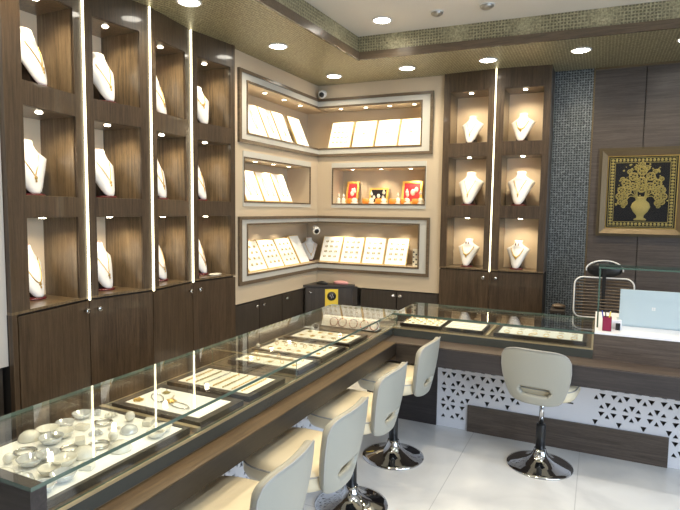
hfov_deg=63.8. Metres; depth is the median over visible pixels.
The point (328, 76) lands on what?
diffuser
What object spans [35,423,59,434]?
bowl
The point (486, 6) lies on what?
smoke detector
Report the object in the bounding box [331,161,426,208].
trim
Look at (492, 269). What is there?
shelf
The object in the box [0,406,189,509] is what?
tray
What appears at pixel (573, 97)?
wall
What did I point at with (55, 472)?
bowl
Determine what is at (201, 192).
bust
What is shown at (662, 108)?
wall panel
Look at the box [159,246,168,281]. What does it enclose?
bust
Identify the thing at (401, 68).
diffuser
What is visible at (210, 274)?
dish
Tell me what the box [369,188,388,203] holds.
picture
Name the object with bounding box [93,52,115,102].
bust
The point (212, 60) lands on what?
display cabinet
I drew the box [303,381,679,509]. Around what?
floor
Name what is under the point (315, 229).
security camera
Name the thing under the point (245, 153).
trim
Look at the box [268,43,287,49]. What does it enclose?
recessed light
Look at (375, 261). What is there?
board
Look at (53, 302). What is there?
shelf
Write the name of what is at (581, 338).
tray
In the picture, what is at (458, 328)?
tray
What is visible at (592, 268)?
office chair
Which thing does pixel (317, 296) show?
base cabinet
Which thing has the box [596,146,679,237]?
framed artwork
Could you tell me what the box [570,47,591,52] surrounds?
recessed light
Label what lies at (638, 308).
laptop
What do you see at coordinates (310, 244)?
bust
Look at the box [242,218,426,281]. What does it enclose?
trim
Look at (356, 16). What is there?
ceiling
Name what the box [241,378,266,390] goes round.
bracelet
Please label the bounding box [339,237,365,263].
board
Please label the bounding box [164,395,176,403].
pendant
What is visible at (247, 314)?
base cabinet
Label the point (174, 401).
necklace
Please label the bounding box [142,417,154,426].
casket
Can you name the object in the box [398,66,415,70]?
recessed light
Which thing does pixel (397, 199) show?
figurine
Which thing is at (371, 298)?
base cabinet
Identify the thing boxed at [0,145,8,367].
wall
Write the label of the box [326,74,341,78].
recessed light
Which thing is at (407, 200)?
figurine
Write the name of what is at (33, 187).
bust
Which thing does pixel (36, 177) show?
necklace
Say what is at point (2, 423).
base cabinet
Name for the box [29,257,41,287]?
necklace
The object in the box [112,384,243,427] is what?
tray
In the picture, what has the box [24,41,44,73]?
necklace
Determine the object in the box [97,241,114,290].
bust
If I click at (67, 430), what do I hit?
bowl
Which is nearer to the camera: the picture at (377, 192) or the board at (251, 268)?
the board at (251, 268)
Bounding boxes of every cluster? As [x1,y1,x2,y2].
[88,429,102,435]
[91,409,101,415]
[104,411,117,417]
[108,424,120,429]
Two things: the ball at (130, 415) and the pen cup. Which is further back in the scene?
the pen cup
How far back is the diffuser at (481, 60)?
4.15 m
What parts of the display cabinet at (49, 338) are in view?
panel, door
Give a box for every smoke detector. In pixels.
[430,10,443,16]
[479,2,494,10]
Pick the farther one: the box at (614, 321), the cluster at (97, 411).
the box at (614, 321)
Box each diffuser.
[270,44,285,48]
[327,75,340,77]
[374,18,389,22]
[400,67,413,69]
[480,59,495,62]
[572,48,589,52]
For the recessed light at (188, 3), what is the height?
0.007 m
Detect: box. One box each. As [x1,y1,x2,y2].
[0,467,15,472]
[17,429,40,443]
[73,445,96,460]
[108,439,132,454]
[611,319,621,328]
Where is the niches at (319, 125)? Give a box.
[307,75,444,292]
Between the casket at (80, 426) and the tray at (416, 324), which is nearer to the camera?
the casket at (80, 426)
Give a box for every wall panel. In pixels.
[583,66,646,331]
[635,63,679,292]
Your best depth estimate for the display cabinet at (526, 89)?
4.48 m
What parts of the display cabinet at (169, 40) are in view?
door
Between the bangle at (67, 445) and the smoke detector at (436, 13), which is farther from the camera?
the smoke detector at (436, 13)
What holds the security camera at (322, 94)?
attached to the niches at (319, 125)
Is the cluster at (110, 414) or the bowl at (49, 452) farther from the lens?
the cluster at (110, 414)
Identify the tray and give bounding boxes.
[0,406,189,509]
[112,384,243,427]
[167,365,284,401]
[228,350,320,374]
[252,338,345,362]
[284,328,367,347]
[400,316,449,329]
[442,320,489,334]
[493,325,586,345]
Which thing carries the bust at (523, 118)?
in the display cabinet at (526, 89)
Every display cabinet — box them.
[0,0,91,441]
[81,0,153,408]
[148,6,192,384]
[190,29,235,369]
[438,69,495,321]
[488,65,554,326]
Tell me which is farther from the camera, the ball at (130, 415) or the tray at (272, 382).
the tray at (272, 382)
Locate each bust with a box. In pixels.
[20,26,47,86]
[24,139,45,195]
[28,244,46,300]
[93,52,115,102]
[95,149,116,197]
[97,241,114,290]
[156,76,166,113]
[157,159,168,199]
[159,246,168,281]
[197,86,208,123]
[198,166,207,200]
[199,241,208,274]
[302,237,316,260]
[459,172,484,204]
[459,238,479,266]
[462,116,483,142]
[507,171,534,205]
[507,240,529,269]
[512,113,534,140]
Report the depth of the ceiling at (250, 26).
3.84 m
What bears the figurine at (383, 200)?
in the niches at (319, 125)
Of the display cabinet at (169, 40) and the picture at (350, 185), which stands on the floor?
the display cabinet at (169, 40)
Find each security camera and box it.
[312,225,319,233]
[318,90,326,98]
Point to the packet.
(339, 282)
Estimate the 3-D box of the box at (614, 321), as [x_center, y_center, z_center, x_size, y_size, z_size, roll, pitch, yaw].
[1.595,0.399,3.158,0.060,0.050,0.040,3,5,25]
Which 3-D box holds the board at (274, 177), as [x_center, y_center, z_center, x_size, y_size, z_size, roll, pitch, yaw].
[-0.516,-0.583,4.784,0.123,0.252,0.200,3,5,25]
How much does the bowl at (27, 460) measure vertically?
0.023 m
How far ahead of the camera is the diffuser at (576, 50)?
3.87 m
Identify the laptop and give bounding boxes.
[616,289,679,330]
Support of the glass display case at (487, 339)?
on the counter at (626, 407)
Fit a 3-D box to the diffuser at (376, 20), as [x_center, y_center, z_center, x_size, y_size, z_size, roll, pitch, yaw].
[0.293,-1.636,3.808,0.114,0.004,0.114,4,6,32]
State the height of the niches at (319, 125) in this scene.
1.872 m
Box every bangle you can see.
[13,446,37,457]
[59,444,78,452]
[88,439,110,449]
[93,418,112,426]
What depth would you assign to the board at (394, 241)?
5.02 m
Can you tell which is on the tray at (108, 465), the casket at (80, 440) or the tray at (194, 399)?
the casket at (80, 440)
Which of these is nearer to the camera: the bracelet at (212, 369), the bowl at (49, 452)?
the bowl at (49, 452)
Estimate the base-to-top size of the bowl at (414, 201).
0.048 m
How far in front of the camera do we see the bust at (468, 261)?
4.72 m
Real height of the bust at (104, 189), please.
0.275 m
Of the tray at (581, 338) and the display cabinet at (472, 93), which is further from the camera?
the display cabinet at (472, 93)
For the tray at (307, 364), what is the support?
in the glass display case at (17, 492)
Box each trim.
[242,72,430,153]
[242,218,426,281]
[243,151,310,206]
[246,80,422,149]
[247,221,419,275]
[255,0,679,60]
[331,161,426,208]
[581,60,679,330]
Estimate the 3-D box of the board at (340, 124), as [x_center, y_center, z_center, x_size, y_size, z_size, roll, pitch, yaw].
[0.012,-1.130,5.162,0.225,0.261,0.127,3,5,23]
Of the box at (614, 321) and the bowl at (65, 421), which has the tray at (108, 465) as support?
the bowl at (65, 421)
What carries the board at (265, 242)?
in the niches at (296, 178)
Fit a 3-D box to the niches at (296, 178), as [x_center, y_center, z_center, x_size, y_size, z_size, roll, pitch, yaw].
[-0.571,-0.615,4.744,0.260,1.872,1.635,3,5,25]
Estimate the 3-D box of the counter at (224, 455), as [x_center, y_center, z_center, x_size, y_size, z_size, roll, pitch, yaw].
[-0.365,0.918,2.609,0.582,0.728,2.626,3,5,25]
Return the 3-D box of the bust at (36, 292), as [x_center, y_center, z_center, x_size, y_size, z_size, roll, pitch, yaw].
[-1.588,0.086,2.808,0.139,0.281,0.226,2,5,11]
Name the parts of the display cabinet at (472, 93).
door, panel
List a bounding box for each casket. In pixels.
[74,423,89,430]
[75,435,84,445]
[78,462,95,470]
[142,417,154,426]
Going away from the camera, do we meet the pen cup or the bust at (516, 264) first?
the pen cup
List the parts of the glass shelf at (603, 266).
pane, shelf pane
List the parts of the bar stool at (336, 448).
seat, backrest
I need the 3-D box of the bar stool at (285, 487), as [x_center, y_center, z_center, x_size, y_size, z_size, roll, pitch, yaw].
[-0.338,0.976,1.777,0.461,0.751,0.397,3,5,22]
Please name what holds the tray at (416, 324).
in the glass display case at (487, 339)
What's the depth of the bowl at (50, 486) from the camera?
1.44 m
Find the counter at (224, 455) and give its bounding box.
[94,335,395,509]
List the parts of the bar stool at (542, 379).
backrest, gas rod, seat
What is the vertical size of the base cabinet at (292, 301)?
0.772 m
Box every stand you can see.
[320,315,380,331]
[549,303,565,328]
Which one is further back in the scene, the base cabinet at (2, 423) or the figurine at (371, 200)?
the figurine at (371, 200)
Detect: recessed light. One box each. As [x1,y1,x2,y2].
[176,0,201,6]
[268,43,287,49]
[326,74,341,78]
[372,16,391,23]
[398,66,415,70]
[478,57,497,62]
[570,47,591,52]
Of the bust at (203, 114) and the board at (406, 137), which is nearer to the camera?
the bust at (203, 114)
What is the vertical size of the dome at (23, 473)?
0.030 m
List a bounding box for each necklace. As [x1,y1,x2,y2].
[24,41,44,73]
[25,155,38,181]
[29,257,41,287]
[95,64,111,90]
[96,161,111,185]
[98,254,110,278]
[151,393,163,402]
[169,401,189,408]
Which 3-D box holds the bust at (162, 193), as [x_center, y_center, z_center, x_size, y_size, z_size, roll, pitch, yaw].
[-1.178,-0.496,3.527,0.136,0.275,0.222,2,5,20]
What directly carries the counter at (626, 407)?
on the floor
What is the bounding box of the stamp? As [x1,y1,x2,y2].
[615,323,619,329]
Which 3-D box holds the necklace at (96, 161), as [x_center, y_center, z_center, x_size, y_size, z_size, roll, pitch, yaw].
[-1.317,-0.458,3.089,0.065,0.140,0.102,3,5,22]
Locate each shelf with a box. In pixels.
[7,294,88,315]
[91,286,152,297]
[155,279,191,288]
[194,273,235,280]
[439,264,488,270]
[490,267,545,272]
[596,264,679,326]
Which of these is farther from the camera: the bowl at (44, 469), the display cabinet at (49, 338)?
the display cabinet at (49, 338)
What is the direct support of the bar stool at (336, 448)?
on the floor
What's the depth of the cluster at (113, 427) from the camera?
1.83 m
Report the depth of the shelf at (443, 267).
4.70 m
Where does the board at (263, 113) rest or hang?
in the niches at (296, 178)
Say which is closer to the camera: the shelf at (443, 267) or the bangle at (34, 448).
the bangle at (34, 448)
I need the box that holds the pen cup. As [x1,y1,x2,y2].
[602,316,611,330]
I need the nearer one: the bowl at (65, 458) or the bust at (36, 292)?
the bowl at (65, 458)
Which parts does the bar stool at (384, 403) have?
seat, backrest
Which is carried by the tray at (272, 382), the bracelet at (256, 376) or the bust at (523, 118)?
the bracelet at (256, 376)
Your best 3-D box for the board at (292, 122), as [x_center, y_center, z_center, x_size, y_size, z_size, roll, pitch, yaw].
[-0.389,-1.126,5.003,0.131,0.270,0.220,3,5,25]
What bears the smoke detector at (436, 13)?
attached to the ceiling at (356, 16)
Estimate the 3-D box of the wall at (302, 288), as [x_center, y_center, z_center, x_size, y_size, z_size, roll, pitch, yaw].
[-2.061,-0.166,2.277,0.215,2.900,7.950,3,5,25]
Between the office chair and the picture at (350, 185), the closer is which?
the office chair
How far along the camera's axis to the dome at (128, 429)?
1.79 m
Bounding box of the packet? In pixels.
[333,280,348,284]
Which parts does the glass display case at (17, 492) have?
panel, pane, partition pane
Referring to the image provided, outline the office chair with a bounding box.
[563,260,634,329]
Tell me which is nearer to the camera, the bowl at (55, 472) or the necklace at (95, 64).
the bowl at (55, 472)
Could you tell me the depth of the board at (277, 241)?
4.91 m
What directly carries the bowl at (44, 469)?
on the tray at (108, 465)
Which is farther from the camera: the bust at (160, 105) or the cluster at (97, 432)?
the bust at (160, 105)
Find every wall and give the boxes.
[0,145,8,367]
[302,288,304,327]
[357,66,647,330]
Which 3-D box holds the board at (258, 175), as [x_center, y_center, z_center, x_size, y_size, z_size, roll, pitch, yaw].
[-0.615,-0.567,4.577,0.123,0.252,0.220,3,5,25]
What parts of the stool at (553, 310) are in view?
leg, brown cap, leg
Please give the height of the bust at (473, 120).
0.242 m
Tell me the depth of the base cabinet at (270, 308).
4.55 m
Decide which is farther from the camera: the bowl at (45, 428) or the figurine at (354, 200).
the figurine at (354, 200)
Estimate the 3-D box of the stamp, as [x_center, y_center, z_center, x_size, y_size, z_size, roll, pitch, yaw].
[1.584,0.409,3.113,0.024,0.038,0.024,3,5,25]
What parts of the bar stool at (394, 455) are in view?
seat, backrest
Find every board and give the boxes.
[245,170,263,201]
[248,104,267,136]
[248,240,267,271]
[253,171,279,201]
[255,239,284,268]
[257,107,280,139]
[269,173,291,201]
[270,111,292,142]
[272,238,299,265]
[285,116,308,145]
[287,235,309,263]
[319,236,343,262]
[328,122,354,147]
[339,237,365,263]
[352,120,377,146]
[361,237,387,264]
[375,119,400,145]
[384,238,409,265]
[398,118,420,145]
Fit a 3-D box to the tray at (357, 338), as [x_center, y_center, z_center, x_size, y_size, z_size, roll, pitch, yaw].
[-0.083,0.485,3.221,0.422,0.022,0.260,3,5,25]
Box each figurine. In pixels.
[351,187,357,203]
[369,191,373,203]
[381,190,386,203]
[395,193,399,203]
[404,189,410,203]
[417,190,423,203]
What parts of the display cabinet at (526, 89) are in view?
door, panel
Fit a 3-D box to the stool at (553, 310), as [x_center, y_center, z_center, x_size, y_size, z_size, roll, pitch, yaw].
[1.655,0.771,4.180,0.105,0.808,0.240,3,5,25]
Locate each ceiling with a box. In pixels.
[133,0,679,85]
[304,0,665,36]
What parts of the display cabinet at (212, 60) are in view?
door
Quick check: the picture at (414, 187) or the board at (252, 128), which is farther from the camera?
the picture at (414, 187)
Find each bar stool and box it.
[173,440,314,509]
[243,396,368,493]
[307,362,407,509]
[358,337,440,470]
[501,347,580,480]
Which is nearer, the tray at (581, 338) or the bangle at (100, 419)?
the bangle at (100, 419)
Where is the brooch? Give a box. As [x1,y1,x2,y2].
[133,397,143,401]
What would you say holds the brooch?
on the tray at (194, 399)
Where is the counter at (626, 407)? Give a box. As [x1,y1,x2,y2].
[352,312,679,468]
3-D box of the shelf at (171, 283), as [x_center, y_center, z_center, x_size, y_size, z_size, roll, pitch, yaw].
[-1.170,0.180,3.521,0.313,0.013,0.417,3,5,25]
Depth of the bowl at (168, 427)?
1.83 m
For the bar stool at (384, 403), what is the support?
on the floor
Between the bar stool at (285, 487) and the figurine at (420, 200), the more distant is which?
the figurine at (420, 200)
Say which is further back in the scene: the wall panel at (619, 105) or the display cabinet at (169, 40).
the wall panel at (619, 105)
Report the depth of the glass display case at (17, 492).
1.89 m
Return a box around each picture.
[345,182,359,203]
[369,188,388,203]
[401,181,422,203]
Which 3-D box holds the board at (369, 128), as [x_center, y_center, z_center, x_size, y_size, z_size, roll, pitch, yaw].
[0.229,-1.119,5.068,0.216,0.261,0.134,3,5,25]
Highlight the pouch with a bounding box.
[316,281,327,284]
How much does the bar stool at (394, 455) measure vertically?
0.751 m
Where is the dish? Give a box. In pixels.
[208,273,221,275]
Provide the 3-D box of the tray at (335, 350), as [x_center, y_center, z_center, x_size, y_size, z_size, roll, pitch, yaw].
[-0.219,0.507,2.935,0.422,0.022,0.275,3,5,25]
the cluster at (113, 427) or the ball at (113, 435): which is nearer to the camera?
the ball at (113, 435)
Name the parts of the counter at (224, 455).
lattice panel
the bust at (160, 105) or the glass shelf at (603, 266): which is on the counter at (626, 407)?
the glass shelf at (603, 266)
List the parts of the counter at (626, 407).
corner panel, lattice panel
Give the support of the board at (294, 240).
in the niches at (296, 178)
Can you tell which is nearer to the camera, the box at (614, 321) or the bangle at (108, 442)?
the bangle at (108, 442)
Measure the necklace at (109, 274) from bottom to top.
0.140 m
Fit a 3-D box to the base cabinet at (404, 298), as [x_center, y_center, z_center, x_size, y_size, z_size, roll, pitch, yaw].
[0.730,0.709,5.007,0.390,0.772,0.272,3,5,25]
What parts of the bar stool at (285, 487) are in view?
seat, backrest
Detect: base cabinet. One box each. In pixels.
[0,368,4,443]
[236,300,258,353]
[257,294,281,343]
[281,288,302,335]
[303,282,356,325]
[361,288,397,320]
[397,291,438,320]
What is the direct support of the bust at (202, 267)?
on the display cabinet at (212, 60)
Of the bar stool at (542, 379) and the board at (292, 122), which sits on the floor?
the bar stool at (542, 379)
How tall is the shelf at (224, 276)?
0.013 m
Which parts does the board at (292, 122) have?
frame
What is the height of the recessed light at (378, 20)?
0.007 m
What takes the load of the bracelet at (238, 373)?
on the tray at (272, 382)
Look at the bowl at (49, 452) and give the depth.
1.62 m
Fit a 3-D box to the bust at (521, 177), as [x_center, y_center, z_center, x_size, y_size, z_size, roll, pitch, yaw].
[1.489,-0.552,4.527,0.230,0.287,0.142,4,6,32]
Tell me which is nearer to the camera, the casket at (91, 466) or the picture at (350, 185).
the casket at (91, 466)
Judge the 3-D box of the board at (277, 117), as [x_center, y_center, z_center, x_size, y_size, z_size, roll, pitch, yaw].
[-0.510,-1.107,4.749,0.131,0.270,0.185,3,5,25]
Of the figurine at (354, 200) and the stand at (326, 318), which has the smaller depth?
the stand at (326, 318)
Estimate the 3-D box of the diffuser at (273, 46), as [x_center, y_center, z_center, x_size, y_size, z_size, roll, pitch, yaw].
[-0.439,-1.476,3.865,0.114,0.004,0.114,2,5,19]
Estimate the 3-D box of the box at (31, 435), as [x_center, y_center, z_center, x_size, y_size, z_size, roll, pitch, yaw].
[-0.992,0.574,1.743,0.069,0.029,0.069,2,5,10]
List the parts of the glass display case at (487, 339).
pane, pane, post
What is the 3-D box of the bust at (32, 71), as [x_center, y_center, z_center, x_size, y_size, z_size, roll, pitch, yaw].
[-1.482,-0.950,2.637,0.139,0.281,0.226,1,5,5]
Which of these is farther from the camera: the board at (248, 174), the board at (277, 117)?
the board at (277, 117)
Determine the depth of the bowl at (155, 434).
1.77 m
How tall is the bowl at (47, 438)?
0.023 m
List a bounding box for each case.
[0,304,398,509]
[393,302,594,358]
[413,249,417,266]
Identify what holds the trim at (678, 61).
attached to the wall at (573, 97)
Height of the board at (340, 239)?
0.249 m
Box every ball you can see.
[2,453,14,463]
[108,431,117,440]
[125,411,134,420]
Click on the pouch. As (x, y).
(318, 282)
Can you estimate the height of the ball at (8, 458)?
0.030 m
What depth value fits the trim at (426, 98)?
4.74 m
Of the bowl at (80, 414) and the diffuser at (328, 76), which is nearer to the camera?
the bowl at (80, 414)
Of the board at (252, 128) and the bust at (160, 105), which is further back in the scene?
the board at (252, 128)
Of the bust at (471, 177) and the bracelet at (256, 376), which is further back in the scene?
the bust at (471, 177)
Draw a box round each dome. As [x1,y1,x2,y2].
[16,471,34,479]
[120,424,138,435]
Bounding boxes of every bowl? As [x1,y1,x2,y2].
[15,452,44,467]
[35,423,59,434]
[35,448,59,461]
[37,462,61,475]
[37,478,56,492]
[38,431,63,444]
[49,466,76,482]
[50,451,77,466]
[51,426,74,438]
[55,418,74,426]
[72,409,91,419]
[146,427,165,437]
[153,422,171,431]
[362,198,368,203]
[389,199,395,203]
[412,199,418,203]
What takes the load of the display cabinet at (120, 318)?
on the floor
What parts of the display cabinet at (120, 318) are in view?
panel, door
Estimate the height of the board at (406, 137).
0.261 m
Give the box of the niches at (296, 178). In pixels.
[233,49,327,304]
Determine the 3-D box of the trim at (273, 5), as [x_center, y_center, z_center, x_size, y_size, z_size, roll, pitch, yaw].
[0.976,-1.216,0.639,4.901,0.056,6.161,3,5,25]
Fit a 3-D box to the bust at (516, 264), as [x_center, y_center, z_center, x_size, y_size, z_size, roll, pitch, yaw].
[1.482,-0.003,4.572,0.194,0.242,0.120,4,6,32]
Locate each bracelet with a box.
[186,369,213,380]
[195,370,221,382]
[213,373,238,385]
[232,376,256,388]
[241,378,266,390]
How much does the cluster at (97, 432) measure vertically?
0.013 m

